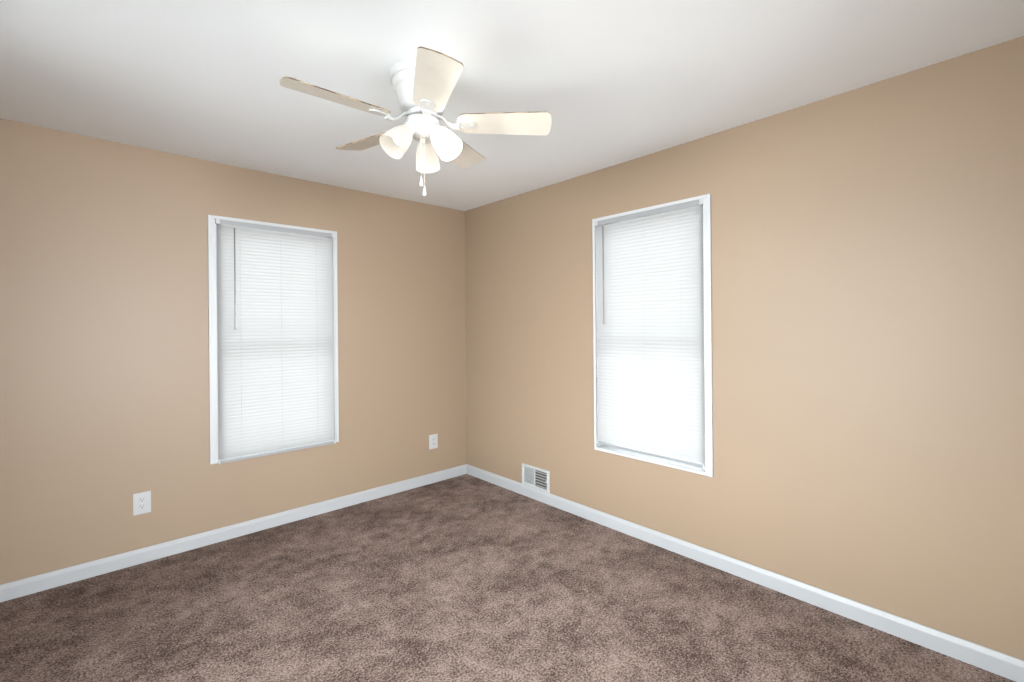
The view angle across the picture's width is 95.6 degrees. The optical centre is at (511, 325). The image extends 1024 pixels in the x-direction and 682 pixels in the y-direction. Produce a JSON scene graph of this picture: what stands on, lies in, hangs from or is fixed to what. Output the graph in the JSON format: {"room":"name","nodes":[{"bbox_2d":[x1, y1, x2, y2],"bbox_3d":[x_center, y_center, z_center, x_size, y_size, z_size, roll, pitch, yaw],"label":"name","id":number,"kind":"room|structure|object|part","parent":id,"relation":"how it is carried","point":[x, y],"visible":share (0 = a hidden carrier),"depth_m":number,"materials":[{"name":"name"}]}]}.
{"room":"empty bedroom","nodes":[
{"label":"empty bedroom","id":0,"kind":"room"},
{"bbox_2d":[0,118,466,584],"bbox_3d":[-1.729,0.134,3.284,3.330,2.500,0.210,-1,0,-43],"label":"wall","id":1,"kind":"structure","parent":0,"point":[104,300],"depth_m":2.78,"materials":[{"name":"beige paint"}]},
{"bbox_2d":[133,491,150,515],"bbox_3d":[-2.170,1.039,2.723,0.083,0.126,0.009,-1,0,-43],"label":"wall outlet","id":2,"kind":"object","parent":1,"relation":"attached to","point":[141,501],"visible":1,"depth_m":2.72,"materials":[{"name":"grey plastic"}]},
{"bbox_2d":[138,497,145,502],"bbox_3d":[-2.169,1.020,2.722,0.034,0.027,0.004,-1,0,-43],"label":"receptacle","id":3,"kind":"object","parent":2,"relation":"attached to","point":[140,499],"depth_m":2.72,"materials":[{"name":"white plastic"}]},
{"bbox_2d":[0,464,466,601],"bbox_3d":[-1.565,1.341,3.272,3.120,0.084,0.014,-1,0,-43],"label":"baseboard","id":4,"kind":"structure","parent":1,"relation":"attached to","point":[34,584],"depth_m":2.91,"materials":[{"name":"grey paint"}]},
{"bbox_2d":[208,215,338,464],"bbox_3d":[-1.700,0.084,3.317,0.828,1.589,0.240,-1,0,-43],"label":"window","id":5,"kind":"structure","parent":1,"relation":"in","point":[212,227],"depth_m":2.98,"materials":[{"name":"grey paint"}]},
{"bbox_2d":[215,219,334,463],"bbox_3d":[-1.608,0.097,3.228,0.764,1.572,0.039,-1,0,-43],"label":"window blind","id":6,"kind":"object","parent":5,"relation":"attached to","point":[275,301],"visible":1,"depth_m":3.20,"materials":[{"name":"white plastic"}]},
{"bbox_3d":[-1.794,0.105,3.066,0.001,1.522,0.028,-1,0,-43],"label":"ladder cord","id":7,"kind":"part","parent":6,"relation":"part of","materials":[{"name":"fabric"}]},
{"bbox_3d":[-1.607,0.873,3.231,0.746,0.017,0.022,-1,0,-43],"label":"rail","id":8,"kind":"part","parent":6,"relation":"part of","materials":[{"name":"white plastic"}]},
{"bbox_2d":[429,434,437,449],"bbox_3d":[-0.690,1.016,4.081,0.088,0.125,0.009,-1,0,-43],"label":"wall outlet","id":9,"kind":"object","parent":1,"relation":"attached to","point":[433,439],"visible":1,"depth_m":4.08,"materials":[{"name":"grey plastic"}]},
{"bbox_2d":[0,474,1015,681],"bbox_3d":[-0.352,1.447,1.951,3.540,0.150,4.020,-1,0,-43],"label":"floor","id":10,"kind":"structure","parent":0,"point":[466,577],"depth_m":2.20,"materials":[{"name":"brown carpet"}]},
{"bbox_2d":[0,0,1023,210],"bbox_3d":[-0.375,-1.144,1.951,3.540,0.168,4.020,-1,0,-43],"label":"ceiling","id":11,"kind":"structure","parent":0,"point":[619,81],"depth_m":1.91,"materials":[{"name":"white paint"}]},
{"bbox_2d":[279,47,551,195],"bbox_3d":[-0.406,-0.805,1.973,1.050,0.529,1.057,-1,0,-43],"label":"ceiling fan","id":12,"kind":"object","parent":11,"relation":"hanging from","point":[423,86],"visible":1,"depth_m":1.91,"materials":[{"name":"white metal"}]},
{"bbox_3d":[-0.665,-0.873,1.774,0.399,0.054,0.148,-1,0,-34],"label":"blade","id":13,"kind":"part","parent":12,"relation":"part of","materials":[{"name":"white wood"}]},
{"bbox_3d":[-0.662,-0.870,2.185,0.399,0.050,0.148,-1,0,37],"label":"blade","id":14,"kind":"part","parent":12,"relation":"part of","materials":[{"name":"white wood"}]},
{"bbox_3d":[-0.467,-0.759,1.894,0.144,0.148,0.111,-1,0,-43],"label":"lamp shade","id":15,"kind":"part","parent":12,"relation":"part of","materials":[{"name":"white glass"}]},
{"bbox_3d":[-0.466,-0.869,1.917,0.108,0.059,0.043,-1,0,-35],"label":"blade arm","id":16,"kind":"part","parent":12,"relation":"part of","materials":[{"name":"white metal"}]},
{"bbox_2d":[404,122,414,134],"bbox_3d":[-0.429,-0.817,1.930,0.056,0.054,0.054,-1,0,-43],"label":"socket","id":17,"kind":"object","parent":12,"relation":"attached to","point":[409,127],"depth_m":1.91,"materials":[{"name":"grey ceramic"}]},
{"bbox_3d":[-0.350,-0.869,1.877,0.043,0.061,0.108,-1,0,-17],"label":"blade arm","id":18,"kind":"part","parent":12,"relation":"part of","materials":[{"name":"white metal"}]},
{"bbox_3d":[-0.382,-0.760,2.104,0.127,0.148,0.132,-1,0,-43],"label":"lamp shade","id":19,"kind":"part","parent":12,"relation":"part of","materials":[{"name":"white glass"}]},
{"bbox_2d":[429,123,438,133],"bbox_3d":[-0.322,-0.818,1.944,0.056,0.054,0.057,-1,0,-43],"label":"socket","id":20,"kind":"object","parent":12,"relation":"attached to","point":[432,126],"depth_m":1.92,"materials":[{"name":"grey ceramic"}]},
{"bbox_3d":[-0.279,-0.854,1.643,0.148,0.044,0.399,-1,0,-18],"label":"blade","id":21,"kind":"part","parent":12,"relation":"part of","materials":[{"name":"white wood"}]},
{"bbox_3d":[-0.270,-0.761,1.921,0.114,0.148,0.142,-1,0,-43],"label":"lamp shade","id":22,"kind":"part","parent":12,"relation":"part of","materials":[{"name":"white glass"}]},
{"bbox_3d":[-0.277,-0.869,1.975,0.108,0.061,0.043,-1,0,1],"label":"blade arm","id":23,"kind":"part","parent":12,"relation":"part of","materials":[{"name":"white metal"}]},
{"bbox_3d":[-0.269,-0.867,2.308,0.148,0.041,0.399,-1,0,19],"label":"blade","id":24,"kind":"part","parent":12,"relation":"part of","materials":[{"name":"white wood"}]},
{"bbox_3d":[-0.032,-0.858,1.971,0.399,0.042,0.148,-1,0,1],"label":"blade","id":25,"kind":"part","parent":12,"relation":"part of","materials":[{"name":"white wood"}]},
{"bbox_2d":[465,36,1023,659],"bbox_3d":[0.863,0.111,3.076,0.210,2.500,4.020,-1,0,-43],"label":"wall","id":26,"kind":"structure","parent":0,"point":[867,242],"depth_m":2.20,"materials":[{"name":"beige paint"}]},
{"bbox_2d":[522,463,549,492],"bbox_3d":[0.180,1.198,3.664,0.017,0.168,0.302,-1,0,-43],"label":"air vent","id":27,"kind":"object","parent":26,"relation":"in","point":[534,477],"visible":1,"depth_m":3.66,"materials":[{"name":"metal"}]},
{"bbox_2d":[592,194,712,476],"bbox_3d":[0.934,0.055,3.006,0.240,1.603,0.829,-1,0,-43],"label":"window","id":28,"kind":"structure","parent":26,"relation":"in","point":[708,470],"depth_m":2.65,"materials":[{"name":"grey paint"}]},
{"bbox_2d":[595,199,704,467],"bbox_3d":[0.846,0.044,2.940,0.040,1.541,0.766,-1,0,-43],"label":"window blind","id":29,"kind":"object","parent":28,"relation":"attached to","point":[650,317],"visible":0.98,"depth_m":2.91,"materials":[{"name":"white plastic"}]},
{"bbox_3d":[0.844,0.050,2.951,0.028,1.492,0.001,-1,0,-43],"label":"ladder cord","id":30,"kind":"part","parent":29,"relation":"part of","materials":[{"name":"fabric"}]},
{"bbox_3d":[0.855,0.805,2.946,0.022,0.017,0.758,-1,0,-43],"label":"rail","id":31,"kind":"part","parent":29,"relation":"part of","materials":[{"name":"white plastic"}]},
{"bbox_3d":[1.013,0.049,2.766,0.028,1.492,0.001,-1,0,-43],"label":"ladder cord","id":32,"kind":"part","parent":29,"relation":"part of","materials":[{"name":"fabric"}]},
{"bbox_3d":[0.944,0.843,3.010,0.230,0.017,0.801,-1,0,-43],"label":"sill","id":33,"kind":"part","parent":28,"relation":"part of","materials":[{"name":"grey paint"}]},
{"bbox_2d":[467,464,1023,681],"bbox_3d":[0.796,1.320,2.996,0.014,0.084,3.587,-1,0,-43],"label":"baseboard","id":34,"kind":"structure","parent":26,"relation":"attached to","point":[1004,665],"depth_m":2.29,"materials":[{"name":"grey paint"}]}
]}

